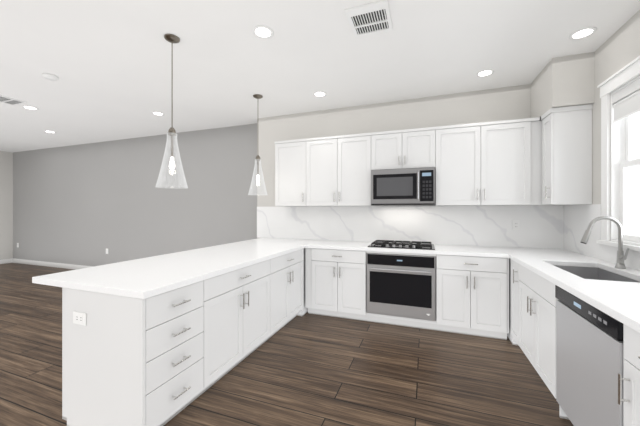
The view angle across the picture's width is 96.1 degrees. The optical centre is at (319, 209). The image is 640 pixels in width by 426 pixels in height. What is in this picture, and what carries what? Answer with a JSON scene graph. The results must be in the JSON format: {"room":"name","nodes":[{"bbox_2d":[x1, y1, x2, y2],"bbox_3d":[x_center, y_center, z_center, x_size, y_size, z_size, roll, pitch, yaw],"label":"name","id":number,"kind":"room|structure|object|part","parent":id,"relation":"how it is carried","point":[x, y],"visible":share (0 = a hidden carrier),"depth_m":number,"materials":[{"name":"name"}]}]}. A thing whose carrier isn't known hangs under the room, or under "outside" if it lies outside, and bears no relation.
{"room":"kitchen","nodes":[
{"label":"kitchen","id":0,"kind":"room"},
{"bbox_2d":[0,151,12,259],"bbox_3d":[-9.445,-0.059,3.607,0.200,2.845,8.220,0,0,20],"label":"wall","id":1,"kind":"structure","parent":0,"point":[6,205],"depth_m":7.32,"materials":[{"name":"paint"}]},
{"bbox_2d":[0,258,11,263],"bbox_3d":[-9.344,1.309,3.570,0.014,0.110,8.220,0,0,20],"label":"baseboard","id":2,"kind":"structure","parent":1,"relation":"attached to","point":[4,261],"depth_m":7.29,"materials":[{"name":"paint"}]},
{"bbox_2d":[62,287,66,420],"bbox_3d":[-1.137,0.928,3.193,0.112,0.872,2.850,0,0,20],"label":"wall","id":3,"kind":"structure","parent":0,"point":[64,353],"depth_m":1.87,"materials":[{"name":"paint"}]},
{"bbox_2d":[13,123,256,265],"bbox_3d":[-4.500,-0.059,6.281,7.650,2.845,0.200,0,0,20],"label":"wall","id":4,"kind":"structure","parent":0,"point":[88,204],"depth_m":5.95,"materials":[{"name":"paint"}]},
{"bbox_2d":[12,258,93,269],"bbox_3d":[-4.431,1.309,6.140,7.418,0.110,0.017,0,0,20],"label":"baseboard","id":5,"kind":"structure","parent":4,"relation":"attached to","point":[43,263],"depth_m":6.88,"materials":[{"name":"paint"}]},
{"bbox_2d":[0,263,573,425],"bbox_3d":[-3.927,1.394,1.589,11.950,0.060,8.620,0,0,20],"label":"floor","id":6,"kind":"structure","parent":0,"point":[307,369],"depth_m":2.34,"materials":[{"name":"brown wood"}]},
{"bbox_2d":[67,279,206,425],"bbox_3d":[-1.198,0.927,1.906,0.652,0.874,0.467,0,0,20],"label":"base cabinet","id":7,"kind":"object","parent":6,"relation":"on","point":[162,359],"depth_m":1.71,"materials":[{"name":"paint"}]},
{"bbox_2d":[73,311,86,325],"bbox_3d":[-1.462,0.661,1.749,0.116,0.072,0.007,0,0,20],"label":"outlet","id":8,"kind":"object","parent":7,"relation":"attached to","point":[79,318],"visible":1,"depth_m":1.74,"materials":[{"name":"white plastic"}]},
{"bbox_2d":[32,242,307,298],"bbox_3d":[-1.059,0.469,2.784,1.026,0.040,2.220,0,0,20],"label":"countertop","id":9,"kind":"structure","parent":7,"relation":"on","point":[148,277],"depth_m":2.13,"materials":[{"name":"stone"}]},
{"bbox_2d":[207,259,270,388],"bbox_3d":[-0.951,0.927,2.554,0.631,0.874,0.921,0,0,20],"label":"base cabinet","id":10,"kind":"object","parent":6,"relation":"on","point":[239,300],"depth_m":2.37,"materials":[{"name":"paint"}]},
{"bbox_2d":[271,248,306,336],"bbox_3d":[-0.648,0.927,3.381,0.631,0.874,0.840,0,0,20],"label":"base cabinet","id":11,"kind":"object","parent":6,"relation":"on","point":[287,270],"depth_m":3.24,"materials":[{"name":"paint"}]},
{"bbox_2d":[309,248,376,321],"bbox_3d":[0.324,0.927,3.838,0.701,0.874,0.629,0,0,20],"label":"base cabinet","id":12,"kind":"object","parent":6,"relation":"on","point":[337,278],"depth_m":3.55,"materials":[{"name":"paint"}]},
{"bbox_2d":[433,254,508,339],"bbox_3d":[1.709,0.927,3.332,0.690,0.874,0.629,0,0,20],"label":"base cabinet","id":13,"kind":"object","parent":6,"relation":"on","point":[472,295],"depth_m":3.04,"materials":[{"name":"paint"}]},
{"bbox_2d":[240,238,592,257],"bbox_3d":[0.816,0.469,3.650,3.953,0.040,0.646,0,0,20],"label":"countertop","id":14,"kind":"structure","parent":13,"relation":"on","point":[459,250],"depth_m":3.33,"materials":[{"name":"stone"}]},
{"bbox_2d":[368,240,434,249],"bbox_3d":[1.015,0.428,3.572,0.754,0.040,0.510,0,0,20],"label":"cooktop","id":15,"kind":"object","parent":14,"relation":"in","point":[402,244],"visible":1,"depth_m":3.45,"materials":[{"name":"black metal"}]},
{"bbox_2d":[519,282,569,419],"bbox_3d":[2.014,1.014,2.160,0.679,0.700,0.795,0,0,20],"label":"base cabinet","id":16,"kind":"object","parent":6,"relation":"on","point":[531,334],"depth_m":2.17,"materials":[{"name":"paint"}]},
{"bbox_2d":[507,258,592,345],"bbox_3d":[2.198,0.927,2.663,0.679,0.874,0.275,0,0,20],"label":"base cabinet","id":17,"kind":"object","parent":6,"relation":"on","point":[518,273],"depth_m":2.77,"materials":[{"name":"paint"}]},
{"bbox_2d":[555,285,622,425],"bbox_3d":[1.731,0.929,1.470,0.642,0.870,0.651,0,0,20],"label":"dishwasher","id":18,"kind":"object","parent":6,"relation":"on","point":[589,352],"visible":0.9,"depth_m":1.52,"materials":[{"name":"silver metal"}]},
{"bbox_2d":[618,324,639,425],"bbox_3d":[1.564,0.927,0.929,0.679,0.874,0.473,0,0,20],"label":"base cabinet","id":19,"kind":"object","parent":6,"relation":"on","point":[631,338],"depth_m":1.21,"materials":[{"name":"paint"}]},
{"bbox_2d":[508,254,639,332],"bbox_3d":[1.846,0.469,1.728,0.696,0.040,2.208,0,0,20],"label":"countertop","id":20,"kind":"structure","parent":19,"relation":"on","point":[620,300],"depth_m":1.75,"materials":[{"name":"stone"}]},
{"bbox_2d":[554,265,639,282],"bbox_3d":[2.032,0.576,2.146,0.400,0.172,0.740,0,0,20],"label":"sink","id":21,"kind":"object","parent":20,"relation":"in","point":[591,273],"depth_m":2.43,"materials":[{"name":"silver metal"}]},
{"bbox_2d":[580,216,628,268],"bbox_3d":[2.194,0.249,2.214,0.272,0.399,0.120,0,0,20],"label":"faucet","id":22,"kind":"object","parent":20,"relation":"on","point":[621,258],"visible":1,"depth_m":2.21,"materials":[{"name":"silver metal"}]},
{"bbox_2d":[0,0,639,151],"bbox_3d":[-3.927,-1.511,1.589,11.950,0.060,8.620,0,0,20],"label":"ceiling","id":23,"kind":"structure","parent":0,"point":[108,63],"depth_m":2.78,"materials":[{"name":"paint"}]},
{"bbox_2d":[0,95,26,105],"bbox_3d":[-4.237,-1.475,3.842,0.310,0.011,0.350,0,0,20],"label":"ceiling vent","id":24,"kind":"object","parent":23,"relation":"in","point":[8,100],"visible":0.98,"depth_m":3.90,"materials":[{"name":"white plastic"}]},
{"bbox_2d":[22,105,38,109],"bbox_3d":[-4.202,-1.477,4.170,0.176,0.006,0.176,0,0,20],"label":"recessed light","id":25,"kind":"object","parent":23,"relation":"in","point":[30,107],"visible":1,"depth_m":4.16,"materials":[{"name":"white plastic"}]},
{"bbox_2d":[42,73,58,80],"bbox_3d":[-2.978,-1.463,3.179,0.130,0.035,0.130,0,0,20],"label":"smoke detector","id":26,"kind":"object","parent":23,"relation":"attached to","point":[48,76],"visible":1,"depth_m":3.15,"materials":[{"name":"white plastic"}]},
{"bbox_2d":[151,112,164,115],"bbox_3d":[-2.491,-1.477,4.423,0.176,0.006,0.176,0,0,20],"label":"recessed light","id":27,"kind":"object","parent":23,"relation":"in","point":[158,113],"visible":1,"depth_m":4.42,"materials":[{"name":"white plastic"}]},
{"bbox_2d":[155,34,187,188],"bbox_3d":[-1.275,-0.836,2.479,0.252,1.289,0.252,0,0,20],"label":"pendant light","id":28,"kind":"object","parent":23,"relation":"hanging from","point":[171,38],"visible":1,"depth_m":2.47,"materials":[{"name":"clear glass"}]},
{"bbox_3d":[-1.275,-0.423,2.479,0.252,0.465,0.252,0,0,20],"label":"lamp shade","id":29,"kind":"part","parent":28,"relation":"part of","materials":[{"name":"clear glass"}]},
{"bbox_2d":[248,94,267,195],"bbox_3d":[-0.807,-0.836,3.743,0.252,1.289,0.252,0,0,20],"label":"pendant light","id":30,"kind":"object","parent":23,"relation":"hanging from","point":[257,159],"visible":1,"depth_m":3.73,"materials":[{"name":"clear glass"}]},
{"bbox_3d":[-0.807,-0.423,3.743,0.252,0.465,0.252,0,0,20],"label":"lamp shade","id":31,"kind":"part","parent":30,"relation":"part of","materials":[{"name":"clear glass"}]},
{"bbox_2d":[252,25,273,38],"bbox_3d":[-0.475,-1.477,2.396,0.176,0.006,0.176,0,0,20],"label":"recessed light","id":32,"kind":"object","parent":23,"relation":"in","point":[262,32],"visible":1,"depth_m":2.39,"materials":[{"name":"white plastic"}]},
{"bbox_2d":[313,91,326,96],"bbox_3d":[0.000,-1.477,3.679,0.176,0.006,0.176,0,0,20],"label":"recessed light","id":33,"kind":"object","parent":23,"relation":"in","point":[319,94],"visible":1,"depth_m":3.68,"materials":[{"name":"white plastic"}]},
{"bbox_2d":[345,0,392,37],"bbox_3d":[0.388,-1.475,2.236,0.310,0.011,0.350,0,0,20],"label":"ceiling vent","id":34,"kind":"object","parent":23,"relation":"in","point":[370,18],"visible":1,"depth_m":2.22,"materials":[{"name":"white plastic"}]},
{"bbox_2d":[476,69,493,76],"bbox_3d":[1.786,-1.477,3.114,0.176,0.006,0.176,0,0,20],"label":"recessed light","id":35,"kind":"object","parent":23,"relation":"in","point":[485,73],"visible":1,"depth_m":3.11,"materials":[{"name":"white plastic"}]},
{"bbox_2d":[569,27,596,39],"bbox_3d":[2.204,-1.477,2.413,0.176,0.006,0.176,0,0,20],"label":"recessed light","id":36,"kind":"object","parent":23,"relation":"in","point":[582,33],"visible":1,"depth_m":2.41,"materials":[{"name":"white plastic"}]},
{"bbox_2d":[257,84,530,206],"bbox_3d":[1.073,-0.059,4.125,4.300,2.845,0.420,0,0,20],"label":"wall","id":37,"kind":"structure","parent":0,"point":[500,104],"depth_m":3.95,"materials":[{"name":"paint"}]},
{"bbox_2d":[275,139,306,205],"bbox_3d":[-0.368,-0.521,4.249,0.489,0.938,0.334,0,0,20],"label":"upper cabinet","id":38,"kind":"object","parent":37,"relation":"attached to","point":[290,155],"depth_m":4.09,"materials":[{"name":"paint"}]},
{"bbox_2d":[307,133,372,205],"bbox_3d":[0.287,-0.521,4.010,0.906,0.938,0.334,0,0,20],"label":"upper cabinet","id":39,"kind":"object","parent":37,"relation":"attached to","point":[338,167],"depth_m":3.84,"materials":[{"name":"paint"}]},
{"bbox_2d":[371,127,434,169],"bbox_3d":[1.075,-0.749,3.722,0.771,0.482,0.334,0,0,20],"label":"upper cabinet","id":40,"kind":"object","parent":37,"relation":"attached to","point":[408,148],"depth_m":3.56,"materials":[{"name":"paint"}]},
{"bbox_2d":[371,167,434,205],"bbox_3d":[1.054,-0.277,3.663,0.750,0.442,0.453,0,0,20],"label":"microwave","id":41,"kind":"object","parent":40,"relation":"attached to","point":[405,187],"visible":1,"depth_m":3.49,"materials":[{"name":"silver metal"}]},
{"bbox_2d":[257,205,560,248],"bbox_3d":[0.881,0.199,3.964,4.046,0.499,0.013,0,0,20],"label":"backsplash","id":42,"kind":"structure","parent":37,"relation":"attached to","point":[554,226],"depth_m":3.79,"materials":[{"name":"stone"}]},
{"bbox_2d":[512,220,519,229],"bbox_3d":[2.333,0.181,3.421,0.072,0.116,0.007,0,0,20],"label":"outlet","id":43,"kind":"object","parent":42,"relation":"attached to","point":[515,224],"visible":1,"depth_m":3.42,"materials":[{"name":"white plastic"}]},
{"bbox_2d":[435,118,534,204],"bbox_3d":[1.886,-0.521,3.425,0.957,0.938,0.334,0,0,20],"label":"upper cabinet","id":44,"kind":"object","parent":37,"relation":"attached to","point":[494,163],"depth_m":3.25,"materials":[{"name":"paint"}]},
{"bbox_2d":[535,117,541,204],"bbox_3d":[2.534,-0.521,3.199,0.416,0.938,0.313,0,0,20],"label":"upper cabinet","id":45,"kind":"object","parent":37,"relation":"attached to","point":[538,124],"depth_m":3.10,"materials":[{"name":"paint"}]},
{"bbox_2d":[367,253,435,320],"bbox_3d":[0.998,0.870,3.526,0.762,0.708,0.638,0,0,20],"label":"oven","id":46,"kind":"object","parent":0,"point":[398,285],"visible":0.98,"depth_m":3.27,"materials":[{"name":"silver metal"}]},
{"bbox_2d":[531,52,594,120],"bbox_3d":[2.526,-1.242,3.040,0.325,0.477,0.620,0,0,20],"label":"wall","id":47,"kind":"structure","parent":0,"point":[564,81],"depth_m":2.77,"materials":[{"name":"paint"}]},
{"bbox_2d":[586,10,639,245],"bbox_3d":[1.529,-0.059,-0.524,0.250,2.845,8.000,0,0,20],"label":"wall","id":48,"kind":"structure","parent":0,"point":[617,50],"depth_m":2.45,"materials":[{"name":"paint"}]},
{"bbox_2d":[541,104,592,204],"bbox_3d":[2.457,-0.526,2.900,0.355,0.948,0.254,0,0,20],"label":"upper cabinet","id":49,"kind":"object","parent":48,"relation":"attached to","point":[566,155],"visible":1,"depth_m":2.80,"materials":[{"name":"paint"}]},
{"bbox_2d":[561,204,639,270],"bbox_3d":[2.278,0.199,1.912,0.012,0.499,2.850,0,0,20],"label":"backsplash","id":50,"kind":"structure","parent":48,"relation":"attached to","point":[575,219],"depth_m":2.79,"materials":[{"name":"stone"}]},
{"bbox_2d":[596,56,639,250],"bbox_3d":[2.296,-0.407,1.772,0.206,1.413,1.670,0,0,20],"label":"window","id":51,"kind":"structure","parent":48,"relation":"in","point":[620,109],"depth_m":2.41,"materials":[{"name":"paint"}]}
]}

